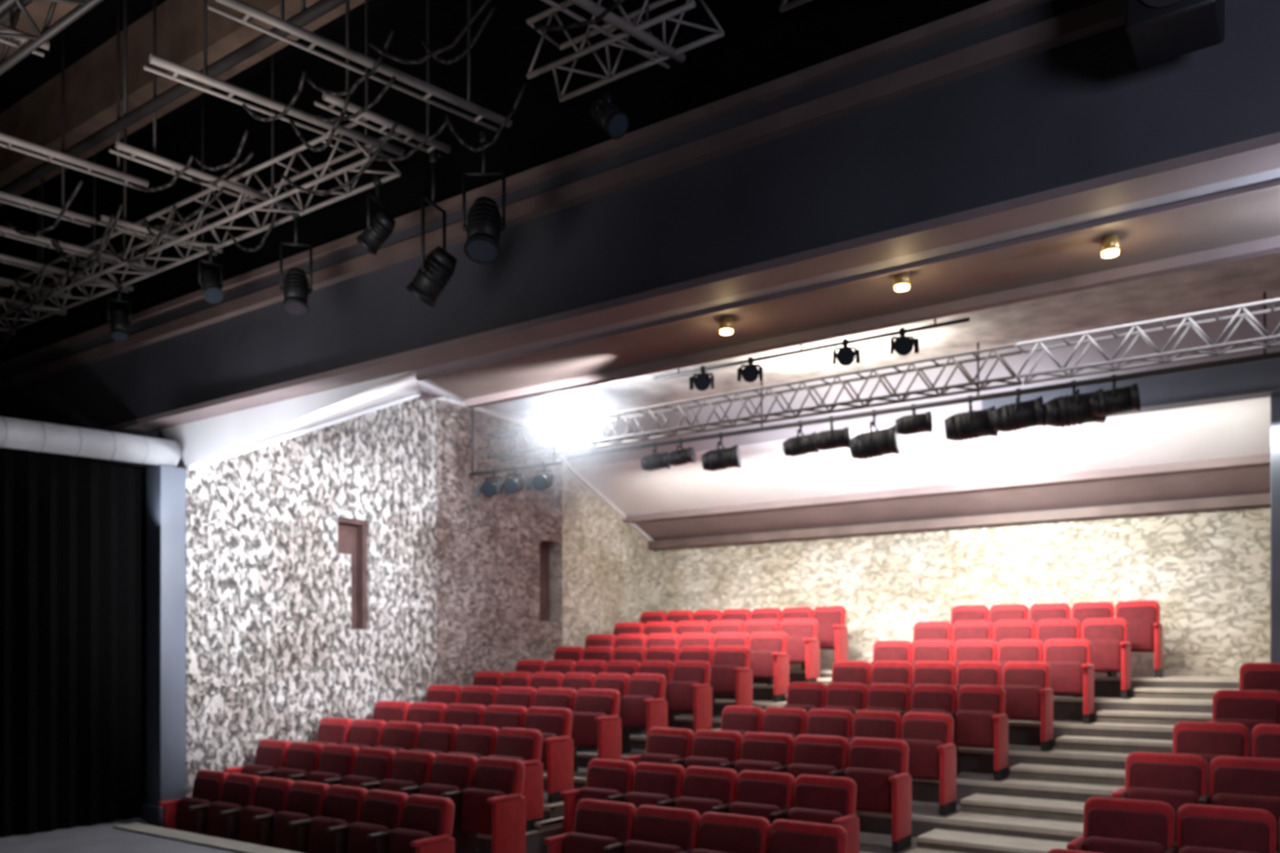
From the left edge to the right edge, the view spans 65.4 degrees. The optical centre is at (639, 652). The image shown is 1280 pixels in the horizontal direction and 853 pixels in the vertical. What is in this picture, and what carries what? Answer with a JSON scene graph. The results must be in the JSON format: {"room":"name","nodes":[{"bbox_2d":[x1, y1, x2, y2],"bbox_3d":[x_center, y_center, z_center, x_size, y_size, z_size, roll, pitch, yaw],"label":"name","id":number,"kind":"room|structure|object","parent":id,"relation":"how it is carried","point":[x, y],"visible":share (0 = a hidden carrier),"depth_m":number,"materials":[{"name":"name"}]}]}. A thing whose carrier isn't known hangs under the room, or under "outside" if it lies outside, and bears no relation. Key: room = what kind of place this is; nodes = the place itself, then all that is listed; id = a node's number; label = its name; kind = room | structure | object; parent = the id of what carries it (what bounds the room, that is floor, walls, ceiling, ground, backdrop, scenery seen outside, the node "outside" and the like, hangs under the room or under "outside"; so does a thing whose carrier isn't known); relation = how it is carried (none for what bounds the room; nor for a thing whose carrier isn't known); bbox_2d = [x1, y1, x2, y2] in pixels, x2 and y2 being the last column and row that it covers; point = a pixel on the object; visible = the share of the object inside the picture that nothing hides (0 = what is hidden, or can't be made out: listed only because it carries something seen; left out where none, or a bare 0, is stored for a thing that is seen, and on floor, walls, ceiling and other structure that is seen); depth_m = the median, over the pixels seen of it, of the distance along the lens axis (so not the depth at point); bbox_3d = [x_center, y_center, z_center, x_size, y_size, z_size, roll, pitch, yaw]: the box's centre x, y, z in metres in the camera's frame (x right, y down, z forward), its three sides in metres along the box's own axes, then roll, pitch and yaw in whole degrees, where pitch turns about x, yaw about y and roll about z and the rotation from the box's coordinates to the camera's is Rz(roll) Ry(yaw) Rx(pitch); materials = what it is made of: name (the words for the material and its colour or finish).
{"room":"auditorium","nodes":[
{"label":"auditorium","id":0,"kind":"room"},
{"bbox_2d":[0,822,302,852],"bbox_3d":[-3.424,2.090,2.958,19.000,1.020,8.945,0,0,35],"label":"floor","id":1,"kind":"structure","parent":0,"point":[113,837],"depth_m":8.43,"materials":[{"name":"grey"}]},
{"bbox_2d":[0,447,146,836],"bbox_3d":[-7.250,-0.105,6.117,0.090,3.390,8.640,0,0,35],"label":"curtain","id":2,"kind":"object","parent":1,"relation":"on","point":[73,529],"visible":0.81,"depth_m":9.07,"materials":[{"name":"black fabric"}]},
{"bbox_2d":[141,464,186,826],"bbox_3d":[-4.608,0.400,9.687,0.330,4.400,0.320,0,0,35],"label":"pillar","id":3,"kind":"structure","parent":0,"point":[166,484],"depth_m":9.59,"materials":[{"name":"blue paint"}]},
{"bbox_2d":[0,416,180,466],"bbox_3d":[-6.782,-1.766,6.449,0.269,0.593,7.851,0,0,35],"label":"ventilation duct","id":4,"kind":"object","parent":3,"relation":"attached to","point":[15,433],"visible":0.98,"depth_m":8.89,"materials":[{"name":"silver metal"}]},
{"bbox_2d":[0,0,391,215],"bbox_3d":[-3.408,-5.100,2.981,19.000,0.200,9.400,0,0,35],"label":"ceiling","id":5,"kind":"structure","parent":0,"point":[98,25],"depth_m":8.39,"materials":[{"name":"black"}]},
{"bbox_2d":[0,4,49,57],"bbox_3d":[-3.763,-4.182,5.239,1.128,1.616,0.155,0,0,-42],"label":"batten","id":6,"kind":"object","parent":5,"relation":"hanging from","point":[3,28],"visible":0.69,"depth_m":5.50,"materials":[{"name":"metal"}]},
{"bbox_2d":[0,185,66,315],"bbox_3d":[-6.376,-4.182,9.494,1.581,1.616,0.155,0,0,-37],"label":"batten","id":7,"kind":"object","parent":5,"relation":"hanging from","point":[15,303],"visible":0.56,"depth_m":9.81,"materials":[{"name":"metal"}]},
{"bbox_2d":[0,177,71,299],"bbox_3d":[-5.998,-4.182,8.987,1.530,1.616,0.155,0,0,-44],"label":"batten","id":8,"kind":"object","parent":5,"relation":"hanging from","point":[5,282],"visible":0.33,"depth_m":9.34,"materials":[{"name":"metal"}]},
{"bbox_2d":[0,29,96,226],"bbox_3d":[-4.830,-4.182,7.383,0.155,1.616,1.422,0,0,45],"label":"batten","id":9,"kind":"object","parent":5,"relation":"hanging from","point":[31,203],"visible":0.85,"depth_m":7.72,"materials":[{"name":"metal"}]},
{"bbox_2d":[0,0,103,75],"bbox_3d":[-5.236,-3.490,6.658,9.819,0.324,0.294,0,0,35],"label":"truss","id":10,"kind":"object","parent":9,"relation":"hanging from","point":[47,33],"visible":1,"depth_m":5.39,"materials":[{"name":"grey metal"}]},
{"bbox_2d":[0,153,133,293],"bbox_3d":[-5.502,-4.182,8.605,0.155,1.616,2.070,0,0,45],"label":"batten","id":11,"kind":"object","parent":5,"relation":"hanging from","point":[3,257],"visible":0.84,"depth_m":8.90,"materials":[{"name":"metal"}]},
{"bbox_2d":[0,0,149,190],"bbox_3d":[-4.030,-4.182,6.826,0.155,1.616,1.217,0,0,44],"label":"batten","id":12,"kind":"object","parent":5,"relation":"hanging from","point":[11,140],"visible":0.94,"depth_m":6.98,"materials":[{"name":"metal"}]},
{"bbox_2d":[0,137,156,272],"bbox_3d":[-4.902,-4.182,8.286,1.628,1.616,0.155,0,0,-45],"label":"batten","id":13,"kind":"object","parent":5,"relation":"hanging from","point":[3,230],"visible":0.55,"depth_m":8.39,"materials":[{"name":"metal"}]},
{"bbox_2d":[96,93,222,255],"bbox_3d":[-3.906,-4.182,8.141,0.922,1.616,0.155,0,0,-43],"label":"batten","id":14,"kind":"object","parent":5,"relation":"hanging from","point":[124,223],"visible":0.51,"depth_m":8.05,"materials":[{"name":"metal"}]},
{"bbox_2d":[0,0,349,199],"bbox_3d":[-1.845,-4.327,4.451,17.913,1.325,2.270,0,0,35],"label":"pipe","id":15,"kind":"object","parent":5,"relation":"hanging from","point":[307,15],"visible":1,"depth_m":6.74,"materials":[{"name":"grey metal"}]},
{"bbox_2d":[0,0,364,207],"bbox_3d":[-2.546,-4.725,4.220,19.000,0.550,5.020,0,0,35],"label":"joist","id":16,"kind":"object","parent":5,"relation":"attached to","point":[91,82],"visible":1,"depth_m":7.96,"materials":[{"name":"brown wood"}]},
{"bbox_2d":[109,0,300,215],"bbox_3d":[-3.095,-4.182,7.198,0.155,1.616,1.331,0,0,42],"label":"batten","id":17,"kind":"object","parent":5,"relation":"hanging from","point":[134,152],"visible":0.78,"depth_m":7.06,"materials":[{"name":"metal"}]},
{"bbox_2d":[0,116,401,335],"bbox_3d":[-4.903,-3.390,8.887,7.814,0.312,0.282,0,0,35],"label":"truss","id":18,"kind":"object","parent":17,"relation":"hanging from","point":[322,178],"visible":0.8,"depth_m":7.77,"materials":[{"name":"grey metal"}]},
{"bbox_2d":[106,280,131,341],"bbox_3d":[-4.589,-3.024,8.794,0.186,0.521,0.178,0,0,35],"label":"spotlight","id":19,"kind":"object","parent":18,"relation":"hanging from","point":[118,321],"depth_m":8.76,"materials":[{"name":"black metal"}]},
{"bbox_2d":[198,242,223,303],"bbox_3d":[-3.438,-3.046,7.996,0.238,0.478,0.187,0,0,35],"label":"spotlight","id":20,"kind":"object","parent":18,"relation":"hanging from","point":[211,287],"depth_m":7.96,"materials":[{"name":"black metal"}]},
{"bbox_2d":[280,207,312,315],"bbox_3d":[-2.541,-2.897,7.358,0.224,0.776,0.224,0,0,35],"label":"spotlight","id":21,"kind":"object","parent":18,"relation":"hanging from","point":[295,290],"depth_m":7.34,"materials":[{"name":"black metal"}]},
{"bbox_2d":[355,173,395,255],"bbox_3d":[-1.813,-3.019,6.865,0.287,0.532,0.204,0,0,35],"label":"spotlight","id":22,"kind":"object","parent":18,"relation":"hanging from","point":[378,229],"depth_m":6.82,"materials":[{"name":"black metal"}]},
{"bbox_2d":[143,0,404,157],"bbox_3d":[-2.243,-4.182,6.277,1.601,1.616,0.155,0,0,-42],"label":"batten","id":23,"kind":"object","parent":5,"relation":"hanging from","point":[233,90],"visible":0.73,"depth_m":6.15,"materials":[{"name":"metal"}]},
{"bbox_2d":[207,0,511,132],"bbox_3d":[-1.550,-4.182,5.819,1.844,1.616,0.155,0,0,-43],"label":"batten","id":24,"kind":"object","parent":5,"relation":"hanging from","point":[250,11],"visible":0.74,"depth_m":5.74,"materials":[{"name":"metal"}]},
{"bbox_2d":[405,151,457,307],"bbox_3d":[-1.366,-2.782,6.554,0.354,1.005,0.258,0,0,35],"label":"spotlight","id":25,"kind":"object","parent":24,"relation":"hanging from","point":[434,273],"visible":1,"depth_m":6.48,"materials":[{"name":"black metal"}]},
{"bbox_2d":[462,130,506,264],"bbox_3d":[-0.983,-2.878,6.267,0.266,0.814,0.286,0,0,35],"label":"spotlight","id":26,"kind":"object","parent":24,"relation":"hanging from","point":[483,228],"visible":1,"depth_m":6.24,"materials":[{"name":"black metal"}]},
{"bbox_2d":[314,0,451,157],"bbox_3d":[-1.645,-4.182,6.445,0.155,1.616,0.912,0,0,44],"label":"batten","id":27,"kind":"object","parent":5,"relation":"hanging from","point":[335,101],"visible":0.95,"depth_m":6.45,"materials":[{"name":"metal"}]},
{"bbox_2d":[541,0,685,69],"bbox_3d":[-0.371,-4.182,5.212,1.570,1.616,0.155,0,0,-42],"label":"batten","id":28,"kind":"object","parent":5,"relation":"hanging from","point":[589,6],"visible":1,"depth_m":5.43,"materials":[{"name":"metal"}]},
{"bbox_2d":[526,0,724,102],"bbox_3d":[-0.102,-3.560,5.675,1.166,0.352,0.332,0,0,35],"label":"truss","id":29,"kind":"object","parent":28,"relation":"hanging from","point":[611,77],"visible":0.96,"depth_m":5.72,"materials":[{"name":"metal"}]},
{"bbox_2d":[590,92,629,139],"bbox_3d":[-0.181,-3.148,5.852,0.258,0.274,0.190,0,0,35],"label":"spotlight","id":30,"kind":"object","parent":29,"relation":"hanging from","point":[608,117],"visible":1,"depth_m":5.80,"materials":[{"name":"black metal"}]},
{"bbox_2d":[1124,0,1224,67],"bbox_3d":[2.257,-3.795,4.207,0.340,2.390,0.355,0,0,35],"label":"loudspeaker","id":31,"kind":"object","parent":5,"relation":"hanging from","point":[1157,31],"visible":1,"depth_m":4.16,"materials":[{"name":"black plastic"}]},
{"bbox_3d":[1.033,-4.182,4.735,0.448,1.616,0.997,0,0,35],"label":"batten","id":32,"kind":"object","parent":5,"relation":"hanging from","visible":0},
{"bbox_2d":[778,0,813,13],"bbox_3d":[1.273,-3.560,4.718,1.515,0.352,0.332,0,0,35],"label":"truss","id":33,"kind":"object","parent":32,"relation":"hanging from","point":[784,6],"visible":1,"depth_m":5.22,"materials":[{"name":"metal"}]},
{"bbox_2d":[0,0,626,349],"bbox_3d":[-3.658,-3.153,7.482,9.217,0.316,1.277,0,0,35],"label":"cable bundle","id":34,"kind":"object","parent":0,"point":[96,254],"visible":1,"depth_m":6.31,"materials":[{"name":"black rubber"}]},
{"bbox_2d":[158,397,653,797],"bbox_3d":[-2.300,-0.600,13.204,0.500,6.400,8.150,0,0,35],"label":"wall","id":35,"kind":"structure","parent":0,"point":[339,570],"depth_m":11.64,"materials":[{"name":"stone"}]},
{"bbox_2d":[186,391,653,541],"bbox_3d":[-2.071,-2.475,13.045,0.060,1.450,8.150,0,0,35],"label":"crown molding","id":36,"kind":"structure","parent":35,"relation":"attached to","point":[443,399],"depth_m":12.04,"materials":[{"name":"white paint"}]},
{"bbox_2d":[0,0,1279,435],"bbox_3d":[-0.715,-3.800,6.851,19.000,3.200,0.310,0,0,35],"label":"wall","id":37,"kind":"structure","parent":0,"point":[815,138],"depth_m":6.36,"materials":[{"name":"paint"}]},
{"bbox_2d":[160,168,1279,549],"bbox_3d":[3.576,-2.480,9.061,14.480,1.560,8.240,0,0,35],"label":"ceiling","id":38,"kind":"structure","parent":0,"point":[1197,440],"depth_m":10.15,"materials":[{"name":"white paint"}]},
{"bbox_2d":[468,392,561,475],"bbox_3d":[-1.504,-2.665,11.889,1.450,0.970,0.040,0,0,35],"label":"bar","id":39,"kind":"object","parent":38,"relation":"hanging from","point":[553,462],"visible":0.79,"depth_m":11.83,"materials":[{"name":"grey metal"}]},
{"bbox_2d":[475,467,502,497],"bbox_3d":[-1.778,-2.050,12.053,0.286,0.370,0.369,0,0,18],"label":"spotlight","id":40,"kind":"object","parent":39,"relation":"hanging from","point":[489,489],"visible":0.8,"depth_m":11.95,"materials":[{"name":"black metal"}]},
{"bbox_2d":[497,465,525,494],"bbox_3d":[-1.491,-2.050,11.853,0.286,0.370,0.369,0,0,18],"label":"spotlight","id":41,"kind":"object","parent":39,"relation":"hanging from","point":[514,485],"visible":1,"depth_m":11.76,"materials":[{"name":"black metal"}]},
{"bbox_2d":[525,461,554,491],"bbox_3d":[-1.121,-2.050,11.596,0.286,0.370,0.369,0,0,18],"label":"spotlight","id":42,"kind":"object","parent":39,"relation":"hanging from","point":[540,482],"visible":1,"depth_m":11.50,"materials":[{"name":"black metal"}]},
{"bbox_2d":[719,316,733,334],"bbox_3d":[0.569,-2.152,6.560,0.100,0.095,0.100,0,0,35],"label":"recessed light","id":43,"kind":"object","parent":38,"relation":"in","point":[726,327],"visible":1,"depth_m":6.53,"materials":[{"name":"white glass"}]},
{"bbox_2d":[487,343,1022,462],"bbox_3d":[0.769,-2.560,10.648,6.319,0.312,0.272,0,0,35],"label":"truss","id":44,"kind":"object","parent":38,"relation":"attached to","point":[958,364],"visible":0.99,"depth_m":10.18,"materials":[{"name":"grey metal"}]},
{"bbox_2d":[551,389,591,434],"bbox_3d":[-0.816,-2.874,11.795,0.462,0.598,0.315,0,0,-6],"label":"floodlight","id":45,"kind":"object","parent":44,"relation":"attached to","point":[570,406],"visible":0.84,"depth_m":11.69,"materials":[{"name":"white"}]},
{"bbox_2d":[653,317,969,380],"bbox_3d":[1.509,-3.036,9.610,3.300,0.308,0.036,0,0,35],"label":"bar","id":46,"kind":"object","parent":38,"relation":"hanging from","point":[935,325],"visible":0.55,"depth_m":9.47,"materials":[{"name":"grey metal"}]},
{"bbox_2d":[689,365,714,391],"bbox_3d":[0.644,-2.793,10.192,0.248,0.284,0.317,0,0,8],"label":"spotlight","id":47,"kind":"object","parent":46,"relation":"hanging from","point":[702,381],"visible":1,"depth_m":10.09,"materials":[{"name":"black metal"}]},
{"bbox_2d":[737,356,762,382],"bbox_3d":[1.096,-2.793,9.878,0.248,0.284,0.317,0,0,8],"label":"spotlight","id":48,"kind":"object","parent":46,"relation":"hanging from","point":[750,373],"visible":1,"depth_m":9.77,"materials":[{"name":"black metal"}]},
{"bbox_2d":[832,338,860,365],"bbox_3d":[1.917,-2.793,9.307,0.248,0.284,0.317,0,0,8],"label":"spotlight","id":49,"kind":"object","parent":46,"relation":"hanging from","point":[846,356],"visible":1,"depth_m":9.20,"materials":[{"name":"black metal"}]},
{"bbox_2d":[890,327,919,355],"bbox_3d":[2.368,-2.793,8.992,0.248,0.284,0.317,0,0,8],"label":"spotlight","id":50,"kind":"object","parent":46,"relation":"hanging from","point":[903,345],"visible":1,"depth_m":8.89,"materials":[{"name":"black metal"}]},
{"bbox_2d":[893,271,911,291],"bbox_3d":[1.516,-2.152,5.768,0.100,0.095,0.100,0,0,35],"label":"recessed light","id":51,"kind":"object","parent":38,"relation":"in","point":[901,281],"visible":0.92,"depth_m":5.73,"materials":[{"name":"gold metal"}]},
{"bbox_2d":[567,292,1279,458],"bbox_3d":[4.134,-2.891,9.793,12.400,0.598,0.053,0,0,35],"label":"bar","id":52,"kind":"object","parent":38,"relation":"hanging from","point":[1265,356],"visible":0.97,"depth_m":10.29,"materials":[{"name":"grey metal"}]},
{"bbox_2d":[640,441,670,471],"bbox_3d":[0.197,-2.473,12.534,0.359,0.364,0.260,0,0,12],"label":"spotlight","id":53,"kind":"object","parent":52,"relation":"hanging from","point":[656,461],"visible":0.94,"depth_m":12.46,"materials":[{"name":"black metal"}]},
{"bbox_2d":[666,437,696,466],"bbox_3d":[0.511,-2.486,12.319,0.349,0.338,0.253,0,0,35],"label":"spotlight","id":54,"kind":"object","parent":52,"relation":"hanging from","point":[682,456],"visible":1,"depth_m":12.25,"materials":[{"name":"black metal"}]},
{"bbox_2d":[701,431,741,471],"bbox_3d":[0.977,-2.421,11.991,0.465,0.467,0.331,0,0,15],"label":"spotlight","id":55,"kind":"object","parent":52,"relation":"hanging from","point":[724,458],"visible":1,"depth_m":11.90,"materials":[{"name":"black metal"}]},
{"bbox_2d":[782,420,819,457],"bbox_3d":[1.839,-2.451,11.392,0.402,0.408,0.289,0,0,20],"label":"spotlight","id":56,"kind":"object","parent":52,"relation":"hanging from","point":[802,445],"visible":0.93,"depth_m":11.31,"materials":[{"name":"black metal"}]},
{"bbox_2d":[813,415,849,450],"bbox_3d":[2.151,-2.461,11.175,0.401,0.387,0.287,0,0,7],"label":"spotlight","id":57,"kind":"object","parent":52,"relation":"hanging from","point":[833,438],"visible":0.98,"depth_m":11.09,"materials":[{"name":"black metal"}]},
{"bbox_2d":[848,409,900,459],"bbox_3d":[2.569,-2.387,10.895,0.545,0.537,0.388,0,0,35],"label":"spotlight","id":58,"kind":"object","parent":52,"relation":"hanging from","point":[871,444],"visible":1,"depth_m":10.79,"materials":[{"name":"black metal"}]},
{"bbox_2d":[895,404,932,435],"bbox_3d":[2.922,-2.490,10.638,0.380,0.331,0.274,0,0,10],"label":"spotlight","id":59,"kind":"object","parent":52,"relation":"hanging from","point":[913,424],"visible":1,"depth_m":10.56,"materials":[{"name":"black metal"}]},
{"bbox_2d":[943,395,998,441],"bbox_3d":[3.416,-2.422,10.295,0.528,0.466,0.372,0,0,14],"label":"spotlight","id":60,"kind":"object","parent":52,"relation":"hanging from","point":[971,424],"visible":0.92,"depth_m":10.19,"materials":[{"name":"black metal"}]},
{"bbox_2d":[991,388,1045,432],"bbox_3d":[3.815,-2.440,10.026,0.522,0.430,0.372,0,0,35],"label":"spotlight","id":61,"kind":"object","parent":52,"relation":"hanging from","point":[1019,415],"visible":0.97,"depth_m":9.92,"materials":[{"name":"black metal"}]},
{"bbox_2d":[1044,380,1106,427],"bbox_3d":[4.237,-2.429,9.724,0.549,0.452,0.386,0,0,10],"label":"spotlight","id":62,"kind":"object","parent":52,"relation":"hanging from","point":[1074,409],"visible":0.93,"depth_m":9.63,"materials":[{"name":"black metal"}]},
{"bbox_2d":[1088,374,1140,416],"bbox_3d":[4.535,-2.460,9.521,0.456,0.391,0.325,0,0,35],"label":"spotlight","id":63,"kind":"object","parent":52,"relation":"hanging from","point":[1114,401],"visible":1,"depth_m":9.43,"materials":[{"name":"black metal"}]},
{"bbox_2d":[1099,234,1120,257],"bbox_3d":[2.488,-2.152,5.274,0.100,0.095,0.100,0,0,35],"label":"recessed light","id":64,"kind":"object","parent":38,"relation":"in","point":[1110,245],"visible":1,"depth_m":5.24,"materials":[{"name":"gold metal"}]},
{"bbox_2d":[1015,297,1279,384],"bbox_3d":[6.154,-2.560,6.902,6.799,0.312,0.272,0,0,35],"label":"truss","id":65,"kind":"object","parent":38,"relation":"attached to","point":[1193,324],"visible":1,"depth_m":8.21,"materials":[{"name":"silver metal"}]},
{"bbox_2d":[477,668,1278,852],"bbox_3d":[3.581,1.416,8.805,14.180,2.368,8.654,0,0,35],"label":"stairs","id":66,"kind":"structure","parent":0,"point":[1038,807],"depth_m":9.51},
{"bbox_2d":[157,768,454,852],"bbox_3d":[-2.927,1.555,8.444,3.455,0.891,0.460,0,0,35],"label":"theater seats","id":67,"kind":"object","parent":66,"relation":"on","point":[286,814],"visible":0.97,"depth_m":8.31,"materials":[{"name":"red fabric"}]},
{"bbox_2d":[223,738,525,852],"bbox_3d":[-2.506,1.315,9.004,3.605,0.891,0.460,0,0,35],"label":"theater seats","id":68,"kind":"object","parent":66,"relation":"on","point":[486,793],"visible":0.55,"depth_m":8.54,"materials":[{"name":"red fabric"}]},
{"bbox_2d":[309,716,543,831],"bbox_3d":[-2.263,1.135,9.748,3.155,0.891,0.460,0,0,35],"label":"theater seats","id":69,"kind":"object","parent":66,"relation":"on","point":[524,744],"visible":0.34,"depth_m":9.50,"materials":[{"name":"red fabric"}]},
{"bbox_2d":[372,700,573,803],"bbox_3d":[-1.937,0.985,10.435,2.905,0.891,0.460,0,0,35],"label":"theater seats","id":70,"kind":"object","parent":66,"relation":"on","point":[555,724],"visible":0.3,"depth_m":10.05,"materials":[{"name":"red fabric"}]},
{"bbox_2d":[425,684,621,771],"bbox_3d":[-1.480,0.825,11.092,2.905,0.891,0.460,0,0,35],"label":"theater seats","id":71,"kind":"object","parent":66,"relation":"on","point":[596,722],"visible":0.33,"depth_m":10.64,"materials":[{"name":"red fabric"}]},
{"bbox_2d":[472,671,667,753],"bbox_3d":[-1.002,0.675,11.735,2.955,0.891,0.460,0,0,35],"label":"theater seats","id":72,"kind":"object","parent":66,"relation":"on","point":[643,704],"visible":0.27,"depth_m":11.27,"materials":[{"name":"red fabric"}]},
{"bbox_2d":[515,659,712,734],"bbox_3d":[-0.504,0.535,12.363,3.055,0.891,0.460,0,0,35],"label":"theater seats","id":73,"kind":"object","parent":66,"relation":"on","point":[688,688],"visible":0.3,"depth_m":11.79,"materials":[{"name":"red fabric"}]},
{"bbox_2d":[554,645,752,716],"bbox_3d":[-0.007,0.355,12.991,3.155,0.891,0.460,0,0,35],"label":"theater seats","id":74,"kind":"object","parent":66,"relation":"on","point":[731,673],"visible":0.32,"depth_m":12.50,"materials":[{"name":"red fabric"}]},
{"bbox_2d":[584,631,789,702],"bbox_3d":[0.455,0.175,13.523,3.305,0.891,0.460,0,0,35],"label":"theater seats","id":75,"kind":"object","parent":66,"relation":"on","point":[770,659],"visible":0.31,"depth_m":12.97,"materials":[{"name":"red fabric"}]},
{"bbox_2d":[543,798,848,852],"bbox_3d":[0.350,1.605,7.200,2.355,0.891,0.460,0,0,35],"label":"theater seats","id":76,"kind":"object","parent":66,"relation":"on","point":[600,826],"visible":1,"depth_m":7.31,"materials":[{"name":"red fabric"}]},
{"bbox_2d":[560,758,859,852],"bbox_3d":[0.502,1.405,8.251,2.645,0.891,0.460,0,0,35],"label":"theater seats","id":77,"kind":"object","parent":66,"relation":"on","point":[772,796],"visible":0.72,"depth_m":8.19,"materials":[{"name":"red fabric"}]},
{"bbox_2d":[613,617,819,684],"bbox_3d":[0.896,-0.015,14.069,3.405,0.891,0.460,0,0,35],"label":"theater seats","id":78,"kind":"object","parent":66,"relation":"on","point":[803,644],"visible":0.38,"depth_m":13.57,"materials":[{"name":"red fabric"}]},
{"bbox_2d":[640,605,848,670],"bbox_3d":[1.337,-0.205,14.615,3.505,0.891,0.460,0,0,35],"label":"theater seats","id":79,"kind":"object","parent":66,"relation":"on","point":[833,631],"visible":0.23,"depth_m":14.12,"materials":[{"name":"red fabric"}]},
{"bbox_2d":[622,727,911,852],"bbox_3d":[1.075,1.175,8.986,2.705,0.891,0.460,0,0,35],"label":"theater seats","id":80,"kind":"object","parent":66,"relation":"on","point":[878,767],"visible":0.59,"depth_m":8.73,"materials":[{"name":"red fabric"}]},
{"bbox_2d":[718,705,956,815],"bbox_3d":[1.773,0.995,9.657,2.485,0.891,0.460,0,0,35],"label":"theater seats","id":81,"kind":"object","parent":66,"relation":"on","point":[929,736],"visible":0.38,"depth_m":9.40,"materials":[{"name":"red fabric"}]},
{"bbox_2d":[779,681,1008,780],"bbox_3d":[2.512,0.765,10.264,2.405,0.891,0.460,0,0,35],"label":"theater seats","id":82,"kind":"object","parent":66,"relation":"on","point":[980,719],"visible":0.48,"depth_m":10.00,"materials":[{"name":"red fabric"}]},
{"bbox_2d":[825,660,1053,751],"bbox_3d":[3.125,0.535,10.751,2.455,0.891,0.460,0,0,35],"label":"theater seats","id":83,"kind":"object","parent":66,"relation":"on","point":[1026,684],"visible":0.34,"depth_m":10.49,"materials":[{"name":"red fabric"}]},
{"bbox_2d":[870,639,1093,724],"bbox_3d":[3.738,0.295,11.238,2.505,0.891,0.460,0,0,35],"label":"theater seats","id":84,"kind":"object","parent":66,"relation":"on","point":[1069,660],"visible":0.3,"depth_m":11.00,"materials":[{"name":"red fabric"}]},
{"bbox_2d":[911,617,1130,698],"bbox_3d":[4.343,0.055,11.670,2.505,0.891,0.460,0,0,35],"label":"theater seats","id":85,"kind":"object","parent":66,"relation":"on","point":[1108,637],"visible":0.37,"depth_m":11.43,"materials":[{"name":"red fabric"}]},
{"bbox_2d":[950,600,1163,677],"bbox_3d":[4.940,-0.165,12.107,2.485,0.891,0.460,0,0,35],"label":"theater seats","id":86,"kind":"object","parent":66,"relation":"on","point":[1142,617],"visible":0.3,"depth_m":11.86,"materials":[{"name":"red fabric"}]},
{"bbox_2d":[1047,848,1099,852],"bbox_3d":[3.674,1.605,4.887,3.355,0.891,0.460,0,0,35],"label":"theater seats","id":87,"kind":"object","parent":66,"relation":"on","point":[1057,850],"visible":1,"depth_m":5.87,"materials":[{"name":"red fabric"}]},
{"bbox_2d":[1066,796,1279,852],"bbox_3d":[4.254,1.405,5.641,3.365,0.891,0.460,0,0,35],"label":"theater seats","id":88,"kind":"object","parent":66,"relation":"on","point":[1110,824],"visible":0.94,"depth_m":6.33,"materials":[{"name":"red fabric"}]},
{"bbox_2d":[1111,751,1279,851],"bbox_3d":[4.851,1.175,6.359,3.305,0.891,0.460,0,0,35],"label":"theater seats","id":89,"kind":"object","parent":66,"relation":"on","point":[1176,780],"visible":0.52,"depth_m":7.03,"materials":[{"name":"red fabric"}]},
{"bbox_2d":[1172,720,1279,793],"bbox_3d":[5.557,0.995,7.024,3.305,0.891,0.460,0,0,35],"label":"theater seats","id":90,"kind":"object","parent":66,"relation":"on","point":[1209,740],"visible":0.23,"depth_m":7.80,"materials":[{"name":"red fabric"}]},
{"bbox_2d":[1207,689,1279,757],"bbox_3d":[6.247,0.765,7.665,3.305,0.891,0.460,0,0,35],"label":"theater seats","id":91,"kind":"object","parent":66,"relation":"on","point":[1249,708],"visible":0.3,"depth_m":8.49,"materials":[{"name":"red fabric"}]},
{"bbox_2d":[1239,662,1279,692],"bbox_3d":[6.778,0.535,8.209,3.255,0.891,0.460,0,0,35],"label":"theater seats","id":92,"kind":"object","parent":66,"relation":"on","point":[1252,676],"visible":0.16,"depth_m":9.10,"materials":[{"name":"red fabric"}]},
{"bbox_2d":[653,505,1270,675],"bbox_3d":[5.932,-0.600,12.623,14.680,6.400,0.300,0,0,35],"label":"wall","id":93,"kind":"structure","parent":0,"point":[1207,572],"depth_m":13.08,"materials":[{"name":"stone"}]},
{"bbox_2d":[1270,392,1279,662],"bbox_3d":[6.363,-1.000,9.583,0.500,3.200,0.250,0,0,35],"label":"wall","id":94,"kind":"structure","parent":0,"point":[1274,397],"depth_m":9.60,"materials":[{"name":"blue paint"}]}
]}

